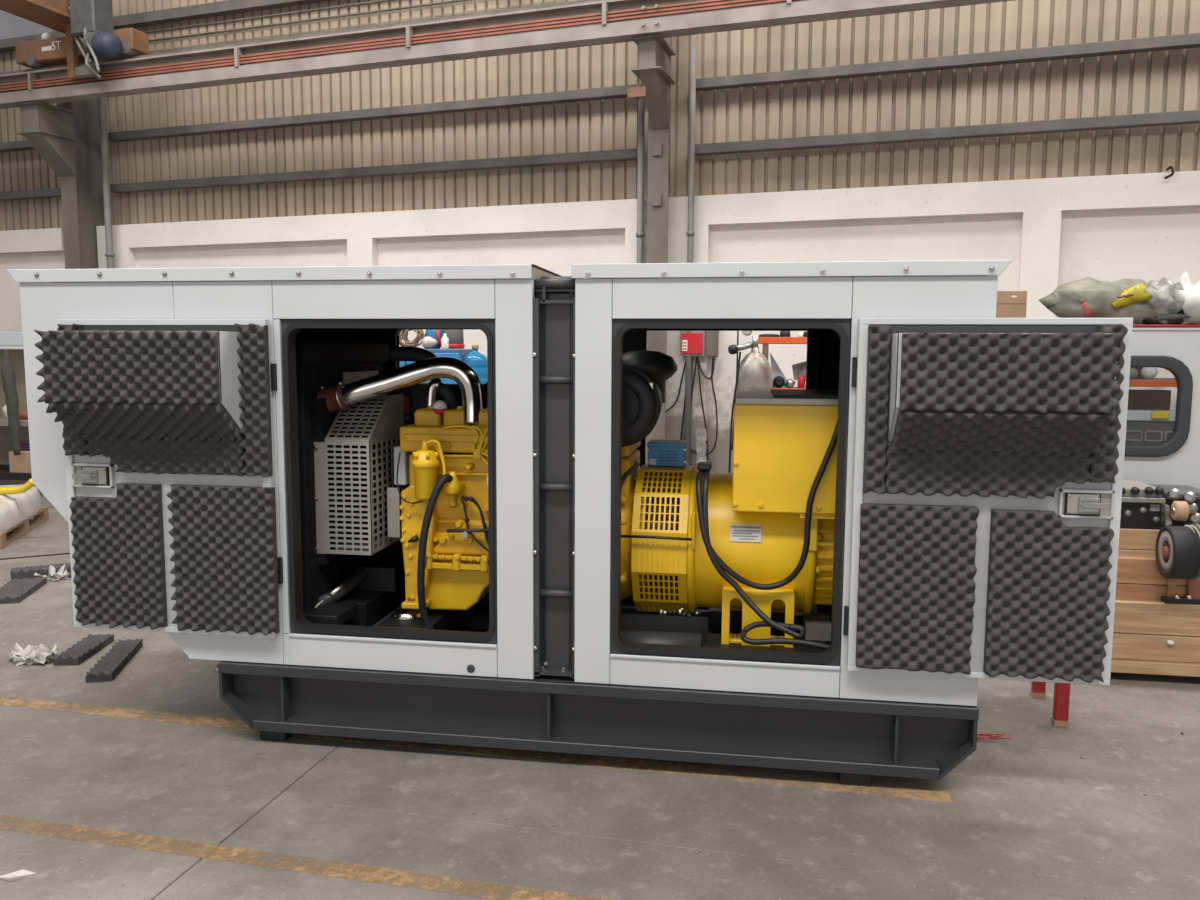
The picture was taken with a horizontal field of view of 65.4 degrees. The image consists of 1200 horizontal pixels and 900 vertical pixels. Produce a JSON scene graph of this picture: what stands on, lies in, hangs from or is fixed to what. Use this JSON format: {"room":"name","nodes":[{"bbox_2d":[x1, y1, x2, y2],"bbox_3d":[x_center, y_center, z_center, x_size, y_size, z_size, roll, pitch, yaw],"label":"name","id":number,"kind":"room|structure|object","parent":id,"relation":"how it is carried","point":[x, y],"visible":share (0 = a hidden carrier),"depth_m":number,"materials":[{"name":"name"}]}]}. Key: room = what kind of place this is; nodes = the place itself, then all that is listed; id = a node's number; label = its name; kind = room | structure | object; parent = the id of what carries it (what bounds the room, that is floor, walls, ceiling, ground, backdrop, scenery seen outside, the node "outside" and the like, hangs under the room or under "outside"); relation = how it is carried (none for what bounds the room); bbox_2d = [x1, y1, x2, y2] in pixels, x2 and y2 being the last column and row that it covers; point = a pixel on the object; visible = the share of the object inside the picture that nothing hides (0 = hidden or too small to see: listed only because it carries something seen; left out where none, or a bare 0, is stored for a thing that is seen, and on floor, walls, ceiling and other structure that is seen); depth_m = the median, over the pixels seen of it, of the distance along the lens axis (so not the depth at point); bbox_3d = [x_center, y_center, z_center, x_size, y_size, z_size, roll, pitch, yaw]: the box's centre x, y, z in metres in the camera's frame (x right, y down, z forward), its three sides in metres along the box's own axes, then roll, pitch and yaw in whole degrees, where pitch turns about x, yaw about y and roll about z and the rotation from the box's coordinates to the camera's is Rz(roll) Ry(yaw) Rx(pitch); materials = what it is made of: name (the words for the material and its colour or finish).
{"room":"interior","nodes":[
{"label":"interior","id":0,"kind":"room"},
{"bbox_2d":[0,0,1199,472],"bbox_3d":[-4.731,-4.045,11.891,46.545,8.880,0.420,2,6,19],"label":"wall","id":1,"kind":"structure","parent":0,"point":[1042,136],"depth_m":10.02,"materials":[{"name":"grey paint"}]},
{"bbox_2d":[680,331,718,355],"bbox_3d":[1.058,-1.191,9.968,0.366,0.377,0.258,2,6,19],"label":"box","id":2,"kind":"object","parent":1,"relation":"attached to","point":[695,343],"visible":0.8,"depth_m":9.87,"materials":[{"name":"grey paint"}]},
{"bbox_2d":[666,331,738,465],"bbox_3d":[1.061,-0.419,10.021,0.836,1.716,0.070,2,6,19],"label":"hanging cables","id":3,"kind":"object","parent":2,"relation":"hanging from","point":[713,358],"visible":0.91,"depth_m":9.97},
{"bbox_2d":[696,428,706,463],"bbox_3d":[1.084,-0.003,9.982,0.116,0.458,0.050,2,6,19],"label":"roll","id":4,"kind":"object","parent":3,"relation":"attached to","point":[701,434],"visible":0.81,"depth_m":9.96,"materials":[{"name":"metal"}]},
{"bbox_2d":[1164,166,1173,178],"bbox_3d":[5.095,-2.485,8.378,0.054,0.114,0.095,0,6,-4],"label":"wall hook","id":5,"kind":"object","parent":1,"relation":"attached to","point":[1169,167],"visible":1,"depth_m":8.36,"materials":[{"name":"black metal"}]},
{"bbox_2d":[0,480,1199,899],"bbox_3d":[-4.124,1.123,6.163,50.000,0.202,22.710,1,6,9],"label":"floor","id":6,"kind":"structure","parent":0,"point":[97,801],"depth_m":3.46,"materials":[{"name":"concrete"}]},
{"bbox_2d":[0,869,35,880],"bbox_3d":[-1.873,1.360,3.000,0.106,0.011,0.053,-4,7,-36],"label":"paper scrap","id":7,"kind":"object","parent":6,"relation":"on","point":[22,873],"visible":1,"depth_m":2.99,"materials":[{"name":"white paper"}]},
{"bbox_2d":[0,332,40,493],"bbox_3d":[-7.285,-0.461,11.181,2.097,1.874,0.800,1,6,9],"label":"storage rack","id":8,"kind":"object","parent":6,"relation":"on","point":[16,354],"visible":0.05,"depth_m":11.40,"materials":[{"name":"grey metal"}]},
{"bbox_2d":[2,404,7,419],"bbox_3d":[-6.918,-0.433,10.972,0.198,0.222,0.160,1,6,9],"label":"plastic bag","id":9,"kind":"object","parent":8,"relation":"on","point":[4,408],"visible":0.19,"depth_m":10.91,"materials":[{"name":"white plastic"}]},
{"bbox_2d":[1,349,20,454],"bbox_3d":[-6.692,-0.539,10.614,0.187,1.198,0.150,1,6,9],"label":"hanging cloth","id":10,"kind":"object","parent":8,"relation":"hanging from","point":[8,374],"visible":1,"depth_m":10.57,"materials":[{"name":"fabric"}]},
{"bbox_2d":[0,416,27,426],"bbox_3d":[-7.073,-0.345,11.134,1.166,0.066,0.650,1,6,9],"label":"shelf","id":11,"kind":"object","parent":8,"relation":"attached to","point":[3,422],"depth_m":10.77,"materials":[{"name":"grey paint"}]},
{"bbox_2d":[0,464,31,480],"bbox_3d":[-6.958,0.265,11.154,1.412,0.083,0.700,1,6,9],"label":"shelf","id":12,"kind":"object","parent":8,"relation":"attached to","point":[5,474],"depth_m":10.78,"materials":[{"name":"black metal"}]},
{"bbox_2d":[9,451,30,472],"bbox_3d":[-6.594,0.136,10.981,0.432,0.267,0.400,1,6,9],"label":"cardboard box","id":13,"kind":"object","parent":8,"relation":"on","point":[21,463],"visible":0.28,"depth_m":10.79,"materials":[{"name":"brown cardboard"}]},
{"bbox_2d":[20,440,29,450],"bbox_3d":[-6.680,-0.045,10.976,0.177,0.120,0.200,1,6,9],"label":"stack","id":14,"kind":"object","parent":13,"relation":"on","point":[25,445],"visible":0.32,"depth_m":10.88,"materials":[{"name":"purple plastic"}]},
{"bbox_2d":[18,409,27,419],"bbox_3d":[-6.757,-0.411,10.951,0.160,0.146,0.135,1,6,9],"label":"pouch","id":15,"kind":"object","parent":8,"relation":"on","point":[23,414],"visible":0.53,"depth_m":10.90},
{"bbox_2d":[0,577,46,603],"bbox_3d":[-4.035,0.968,6.465,0.221,0.048,0.563,-1,6,-14],"label":"strip","id":16,"kind":"object","parent":6,"relation":"on","point":[16,590],"visible":1,"depth_m":6.45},
{"bbox_2d":[0,506,48,549],"bbox_3d":[-5.712,0.710,8.449,0.940,0.131,1.500,-2,6,-17],"label":"wooden pallet","id":17,"kind":"object","parent":6,"relation":"on","point":[42,515],"visible":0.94,"depth_m":8.52,"materials":[{"name":"brown wood"}]},
{"bbox_2d":[0,484,40,531],"bbox_3d":[-5.712,0.508,8.430,0.964,0.270,1.528,-2,6,-17],"label":"wrapped bundle","id":18,"kind":"object","parent":17,"relation":"on","point":[14,508],"visible":0.8,"depth_m":8.41,"materials":[{"name":"plastic"}]},
{"bbox_2d":[0,479,33,493],"bbox_3d":[-5.656,0.388,8.448,1.302,0.303,0.285,3,6,23],"label":"handle","id":19,"kind":"object","parent":18,"relation":"attached to","point":[29,484],"visible":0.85,"depth_m":8.30,"materials":[{"name":"yellow plastic"}]},
{"bbox_2d":[9,643,58,665],"bbox_3d":[-3.062,1.095,5.060,0.293,0.095,0.173,1,6,9],"label":"rag","id":20,"kind":"object","parent":6,"relation":"on","point":[40,654],"visible":1,"depth_m":5.04,"materials":[{"name":"white fabric"}]},
{"bbox_2d":[0,553,69,559],"bbox_3d":[-4.695,0.871,7.563,0.797,0.006,0.030,-3,7,-29],"label":"bar","id":21,"kind":"object","parent":6,"relation":"on","point":[60,553],"visible":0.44,"depth_m":7.60,"materials":[{"name":"black metal"}]},
{"bbox_2d":[10,563,70,579],"bbox_3d":[-4.103,0.901,6.906,0.415,0.088,0.147,-3,7,-27],"label":"strip","id":22,"kind":"object","parent":6,"relation":"on","point":[18,572],"visible":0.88,"depth_m":6.84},
{"bbox_2d":[32,565,69,580],"bbox_3d":[-4.023,0.890,6.876,0.278,0.113,0.186,0,6,-6],"label":"rag","id":23,"kind":"object","parent":6,"relation":"on","point":[52,576],"visible":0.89,"depth_m":6.84,"materials":[{"name":"white fabric"}]},
{"bbox_2d":[13,29,104,268],"bbox_3d":[-6.829,-3.746,12.202,0.420,8.200,1.400,2,6,19],"label":"steel column","id":24,"kind":"structure","parent":6,"relation":"on","point":[66,135],"depth_m":12.16,"materials":[{"name":"grey metal"}]},
{"bbox_2d":[0,0,1013,108],"bbox_3d":[-5.331,-4.407,10.934,46.000,0.395,0.240,2,6,19],"label":"beam","id":25,"kind":"structure","parent":24,"relation":"on","point":[584,23],"depth_m":9.64,"materials":[{"name":"metal"}]},
{"bbox_2d":[0,0,148,79],"bbox_3d":[-8.791,-4.488,3.762,1.817,1.819,16.030,2,6,19],"label":"crane","id":26,"kind":"object","parent":25,"relation":"on","point":[87,25],"visible":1,"depth_m":10.82,"materials":[{"name":"orange paint"}]},
{"bbox_2d":[41,33,51,39],"bbox_3d":[-6.691,-4.985,11.314,0.114,0.120,0.108,1,6,9],"label":"lamp","id":27,"kind":"object","parent":26,"relation":"on","point":[45,36],"depth_m":11.27,"materials":[{"name":"glass"}]},
{"bbox_2d":[53,634,113,664],"bbox_3d":[-2.871,1.106,5.208,0.141,0.048,0.426,0,6,-4],"label":"strip","id":28,"kind":"object","parent":6,"relation":"on","point":[80,652],"visible":1,"depth_m":5.15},
{"bbox_2d":[98,98,114,268],"bbox_3d":[-6.453,-2.158,12.353,0.117,4.972,0.117,1,6,9],"label":"pipe","id":29,"kind":"object","parent":6,"relation":"on","point":[109,254],"visible":0.33,"depth_m":12.19,"materials":[{"name":"grey metal"}]},
{"bbox_2d":[85,639,142,682],"bbox_3d":[-2.608,1.125,5.036,0.134,0.048,0.587,-1,6,-12],"label":"strip","id":30,"kind":"object","parent":6,"relation":"on","point":[110,665],"visible":1,"depth_m":4.96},
{"bbox_2d":[260,731,293,740],"bbox_3d":[-1.410,1.223,4.106,0.120,0.060,0.120,1,6,9],"label":"block","id":31,"kind":"object","parent":6,"relation":"on","point":[265,735],"visible":0.3,"depth_m":4.05,"materials":[{"name":"black metal"}]},
{"bbox_2d":[215,546,978,779],"bbox_3d":[-0.029,0.873,4.397,3.153,0.588,1.288,1,6,9],"label":"base","id":32,"kind":"object","parent":31,"relation":"on","point":[546,713],"visible":0.51,"depth_m":3.86,"materials":[{"name":"paint"}]},
{"bbox_2d":[295,341,404,611],"bbox_3d":[-1.208,0.103,4.538,0.499,1.240,0.960,1,6,9],"label":"radiator","id":33,"kind":"object","parent":32,"relation":"on","point":[344,479],"visible":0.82,"depth_m":4.20,"materials":[{"name":"grey metal"}]},
{"bbox_2d":[317,347,640,629],"bbox_3d":[-0.522,0.162,4.345,1.480,1.276,0.697,1,6,9],"label":"engine","id":34,"kind":"object","parent":32,"relation":"on","point":[443,456],"visible":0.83,"depth_m":4.20,"materials":[{"name":"yellow metal"}]},
{"bbox_2d":[612,350,676,446],"bbox_3d":[0.139,-0.244,4.198,0.393,0.415,0.607,1,6,9],"label":"filter","id":35,"kind":"object","parent":34,"relation":"attached to","point":[645,373],"visible":0.64,"depth_m":3.92,"materials":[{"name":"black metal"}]},
{"bbox_2d":[7,260,1132,705],"bbox_3d":[-0.247,0.053,4.224,4.449,1.665,1.511,1,6,9],"label":"enclosure","id":36,"kind":"object","parent":32,"relation":"on","point":[983,469],"visible":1,"depth_m":3.68,"materials":[{"name":"grey paint"}]},
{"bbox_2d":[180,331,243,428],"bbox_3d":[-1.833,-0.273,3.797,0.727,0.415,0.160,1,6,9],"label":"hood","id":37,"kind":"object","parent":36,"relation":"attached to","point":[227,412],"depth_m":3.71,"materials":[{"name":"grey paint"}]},
{"bbox_2d":[395,383,442,442],"bbox_3d":[-0.950,-0.191,4.917,0.200,0.319,0.195,1,6,9],"label":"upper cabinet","id":38,"kind":"object","parent":36,"relation":"attached to","point":[414,396],"visible":0.32,"depth_m":4.82,"materials":[{"name":"black metal"}]},
{"bbox_2d":[888,333,1118,442],"bbox_3d":[1.404,-0.206,3.297,0.719,0.406,0.150,1,6,9],"label":"hood","id":39,"kind":"object","parent":36,"relation":"attached to","point":[901,429],"depth_m":3.26,"materials":[{"name":"grey paint"}]},
{"bbox_2d":[621,389,848,647],"bbox_3d":[0.645,0.266,4.211,1.052,1.061,0.739,1,6,9],"label":"alternator","id":40,"kind":"object","parent":32,"relation":"on","point":[757,511],"visible":0.89,"depth_m":3.94,"materials":[{"name":"yellow metal"}]},
{"bbox_2d":[647,439,687,466],"bbox_3d":[0.315,0.021,4.327,0.180,0.122,0.173,1,6,9],"label":"box","id":41,"kind":"object","parent":40,"relation":"on","point":[672,453],"visible":0.99,"depth_m":4.25,"materials":[{"name":"blue metal"}]},
{"bbox_2d":[696,420,837,649],"bbox_3d":[0.657,0.307,3.831,0.642,0.942,0.255,4,7,29],"label":"power cable","id":42,"kind":"object","parent":40,"relation":"hanging from","point":[704,468],"visible":0.95,"depth_m":3.83,"materials":[{"name":"black rubber"}]},
{"bbox_2d":[400,349,471,383],"bbox_3d":[-1.746,-0.179,9.573,0.846,1.703,0.595,1,6,9],"label":"tool cart","id":43,"kind":"object","parent":6,"relation":"on","point":[459,354],"visible":0.09,"depth_m":9.20,"materials":[{"name":"metal"}]},
{"bbox_2d":[399,329,424,346],"bbox_3d":[-1.908,-1.153,9.446,0.293,0.270,0.167,0,6,-2],"label":"coil","id":44,"kind":"object","parent":43,"relation":"on","point":[404,333],"visible":0.71,"depth_m":9.41,"materials":[{"name":"brown fabric"}]},
{"bbox_2d":[421,336,437,348],"bbox_3d":[-1.695,-1.070,9.317,0.176,0.126,0.167,1,6,9],"label":"bag","id":45,"kind":"object","parent":43,"relation":"on","point":[428,342],"visible":0.91,"depth_m":9.27,"materials":[{"name":"white plastic"}]},
{"bbox_2d":[425,329,441,348],"bbox_3d":[-1.653,-1.137,9.398,0.228,0.296,0.219,1,6,9],"label":"bag","id":46,"kind":"object","parent":43,"relation":"on","point":[429,332],"visible":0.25,"depth_m":9.32,"materials":[{"name":"blue plastic"}]},
{"bbox_2d":[441,334,448,348],"bbox_3d":[-1.533,-1.075,9.250,0.076,0.150,0.076,1,6,9],"label":"spray bottle","id":47,"kind":"object","parent":43,"relation":"on","point":[444,340],"visible":1,"depth_m":9.22,"materials":[{"name":"white plastic"}]},
{"bbox_2d":[436,329,464,348],"bbox_3d":[-1.492,-1.132,9.378,0.266,0.230,0.236,1,6,9],"label":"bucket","id":48,"kind":"object","parent":43,"relation":"on","point":[456,337],"visible":0.62,"depth_m":9.29,"materials":[{"name":"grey plastic"}]},
{"bbox_2d":[636,99,644,262],"bbox_3d":[0.424,-1.534,10.015,0.094,4.287,0.094,1,6,9],"label":"pipe","id":49,"kind":"object","parent":6,"relation":"on","point":[640,234],"visible":0.45,"depth_m":9.85,"materials":[{"name":"grey metal"}]},
{"bbox_2d":[627,34,675,464],"bbox_3d":[0.628,-3.442,9.657,0.355,8.200,1.350,2,6,19],"label":"steel column","id":50,"kind":"structure","parent":6,"relation":"on","point":[655,52],"depth_m":9.62,"materials":[{"name":"grey metal"}]},
{"bbox_2d":[685,35,696,465],"bbox_3d":[0.947,-1.845,9.844,0.084,4.948,0.084,1,6,9],"label":"pipe","id":51,"kind":"object","parent":6,"relation":"on","point":[693,38],"visible":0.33,"depth_m":9.74,"materials":[{"name":"grey metal"}]},
{"bbox_2d":[728,331,772,472],"bbox_3d":[1.024,0.083,6.462,0.306,1.861,0.245,1,6,9],"label":"gas cylinder","id":52,"kind":"object","parent":6,"relation":"on","point":[754,372],"visible":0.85,"depth_m":6.32,"materials":[{"name":"paint"}]},
{"bbox_2d":[758,337,806,388],"bbox_3d":[2.286,-0.140,8.809,1.600,1.826,0.450,1,6,9],"label":"shelf rack","id":53,"kind":"object","parent":6,"relation":"on","point":[765,341],"visible":0.14,"depth_m":8.60,"materials":[{"name":"orange metal"}]},
{"bbox_2d":[759,334,779,336],"bbox_3d":[1.582,-1.071,8.747,0.199,0.030,0.199,1,6,9],"label":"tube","id":54,"kind":"object","parent":53,"relation":"on","point":[760,335],"visible":0.87,"depth_m":8.67,"materials":[{"name":"black metal"}]},
{"bbox_2d":[770,353,786,386],"bbox_3d":[1.744,-0.770,9.012,0.217,0.346,0.010,1,6,9],"label":"grey gusset","id":55,"kind":"object","parent":53,"relation":"on","point":[776,371],"visible":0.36,"depth_m":9.01,"materials":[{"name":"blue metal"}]},
{"bbox_2d":[773,376,784,387],"bbox_3d":[1.673,-0.636,8.742,0.110,0.110,0.130,1,6,9],"label":"housing","id":56,"kind":"object","parent":53,"relation":"on","point":[778,381],"visible":0.99,"depth_m":8.70,"materials":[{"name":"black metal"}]},
{"bbox_2d":[780,331,790,336],"bbox_3d":[1.728,-1.088,8.723,0.099,0.070,0.099,1,6,9],"label":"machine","id":57,"kind":"object","parent":53,"relation":"on","point":[782,333],"visible":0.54,"depth_m":8.68,"materials":[{"name":"black metal"}]},
{"bbox_2d":[784,379,795,387],"bbox_3d":[1.778,-0.622,8.734,0.098,0.090,0.103,0,6,-4],"label":"metal fitting","id":58,"kind":"object","parent":53,"relation":"on","point":[789,383],"visible":0.9,"depth_m":8.71,"materials":[{"name":"metal"}]},
{"bbox_2d":[792,361,805,381],"bbox_3d":[1.977,-0.756,8.931,0.285,0.246,0.020,1,6,9],"label":"sheet","id":59,"kind":"object","parent":53,"relation":"on","point":[799,369],"visible":0.43,"depth_m":8.93,"materials":[{"name":"silver metal"}]},
{"bbox_2d":[797,376,804,387],"bbox_3d":[1.878,-0.635,8.715,0.070,0.115,0.070,1,6,9],"label":"canister","id":60,"kind":"object","parent":53,"relation":"on","point":[801,379],"visible":1,"depth_m":8.69,"materials":[{"name":"plastic"}]},
{"bbox_2d":[837,773,870,786],"bbox_3d":[1.007,1.277,3.709,0.120,0.060,0.120,1,6,9],"label":"block","id":61,"kind":"object","parent":6,"relation":"on","point":[844,778],"visible":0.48,"depth_m":3.65,"materials":[{"name":"black metal"}]},
{"bbox_2d":[977,733,1010,739],"bbox_3d":[1.709,1.254,4.096,0.158,0.029,0.073,1,6,9],"label":"scrap","id":62,"kind":"object","parent":6,"relation":"on","point":[984,734],"visible":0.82,"depth_m":4.09,"materials":[{"name":"red plastic"}]},
{"bbox_2d":[1030,681,1070,726],"bbox_3d":[2.120,0.911,4.372,0.080,0.660,0.463,1,6,9],"label":"stand","id":63,"kind":"object","parent":6,"relation":"on","point":[1061,699],"visible":0.34,"depth_m":4.24,"materials":[{"name":"metal"}]},
{"bbox_2d":[1111,525,1199,676],"bbox_3d":[3.366,0.797,4.978,2.050,0.773,0.595,1,6,9],"label":"crate","id":64,"kind":"object","parent":6,"relation":"on","point":[1152,636],"visible":0.26,"depth_m":4.81,"materials":[{"name":"brown wood"}]},
{"bbox_2d":[1120,480,1199,603],"bbox_3d":[2.898,0.476,4.909,0.596,0.574,0.810,1,6,9],"label":"engine","id":65,"kind":"object","parent":64,"relation":"on","point":[1143,506],"visible":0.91,"depth_m":4.78,"materials":[{"name":"black metal"}]},
{"bbox_2d":[1123,328,1199,488],"bbox_3d":[3.255,0.220,5.396,1.148,1.832,0.130,1,6,9],"label":"panel","id":66,"kind":"object","parent":6,"relation":"on","point":[1176,460],"visible":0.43,"depth_m":5.30,"materials":[{"name":"grey paint"}]},
{"bbox_2d":[1129,325,1199,386],"bbox_3d":[4.616,0.112,6.279,4.012,1.876,0.550,1,6,9],"label":"shelf rack","id":67,"kind":"object","parent":6,"relation":"on","point":[1136,382],"visible":0.02,"depth_m":6.09,"materials":[{"name":"orange metal"}]},
{"bbox_2d":[996,291,1026,317],"bbox_3d":[2.841,-0.990,6.554,0.214,0.237,0.254,1,6,9],"label":"cardboard box","id":68,"kind":"object","parent":67,"relation":"on","point":[1010,304],"visible":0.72,"depth_m":6.43,"materials":[{"name":"brown cardboard"}]},
{"bbox_2d":[1039,277,1158,324],"bbox_3d":[3.387,-1.010,6.329,0.829,0.329,0.454,1,6,9],"label":"sack","id":69,"kind":"object","parent":67,"relation":"on","point":[1087,297],"visible":0.77,"depth_m":6.18,"materials":[{"name":"beige fabric"}]},
{"bbox_2d":[1084,309,1091,315],"bbox_3d":[3.227,-0.911,6.183,0.048,0.050,0.025,1,6,9],"label":"print","id":70,"kind":"object","parent":69,"relation":"attached to","point":[1087,312],"depth_m":6.17},
{"bbox_2d":[1129,368,1137,378],"bbox_3d":[3.554,-0.513,6.254,0.078,0.076,0.076,1,6,9],"label":"globe","id":71,"kind":"object","parent":67,"relation":"on","point":[1133,372],"visible":0.71,"depth_m":6.22,"materials":[{"name":"paint"}]},
{"bbox_2d":[1130,367,1143,377],"bbox_3d":[3.688,-0.587,6.523,0.220,0.169,0.115,1,6,9],"label":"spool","id":72,"kind":"object","parent":67,"relation":"on","point":[1139,375],"visible":0.08,"depth_m":6.46},
{"bbox_2d":[1128,389,1170,409],"bbox_3d":[3.737,-0.204,6.555,0.426,0.436,0.115,1,6,9],"label":"carton","id":73,"kind":"object","parent":67,"relation":"on","point":[1148,399],"visible":0.24,"depth_m":6.47,"materials":[{"name":"brown cardboard"}]},
{"bbox_2d":[1141,367,1157,378],"bbox_3d":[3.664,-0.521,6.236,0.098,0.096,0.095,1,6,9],"label":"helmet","id":74,"kind":"object","parent":67,"relation":"on","point":[1146,372],"visible":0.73,"depth_m":6.20,"materials":[{"name":"plastic"}]},
{"bbox_2d":[1125,408,1175,444],"bbox_3d":[3.611,-0.119,6.332,0.499,0.310,0.350,1,6,9],"label":"tool case","id":75,"kind":"object","parent":67,"relation":"on","point":[1144,426],"visible":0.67,"depth_m":6.19,"materials":[{"name":"grey plastic"}]},
{"bbox_2d":[1142,278,1191,324],"bbox_3d":[3.749,-0.997,6.269,0.521,0.320,0.510,1,6,9],"label":"film","id":76,"kind":"object","parent":67,"relation":"on","point":[1162,299],"visible":0.51,"depth_m":6.10,"materials":[{"name":"white plastic"}]},
{"bbox_2d":[1143,311,1192,324],"bbox_3d":[3.772,-0.876,6.163,0.367,0.103,0.237,1,6,9],"label":"film","id":77,"kind":"object","parent":67,"relation":"on","point":[1175,319],"visible":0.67,"depth_m":6.11,"materials":[{"name":"black plastic"}]},
{"bbox_2d":[1175,271,1199,324],"bbox_3d":[3.912,-1.005,6.195,0.421,0.353,0.385,-3,7,-30],"label":"film","id":78,"kind":"object","parent":67,"relation":"on","point":[1190,296],"visible":0.52,"depth_m":6.08,"materials":[{"name":"plastic"}]},
{"bbox_3d":[-1.041,0.019,9.454,0.519,1.341,0.550,1,6,9],"label":"stand","id":79,"kind":"object","parent":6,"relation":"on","visible":0},
{"bbox_2d":[463,345,486,383],"bbox_3d":[-1.243,-0.847,9.319,0.254,0.403,0.254,1,6,9],"label":"water jug","id":80,"kind":"object","parent":79,"relation":"on","point":[476,360],"visible":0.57,"depth_m":9.22,"materials":[{"name":"blue plastic"}]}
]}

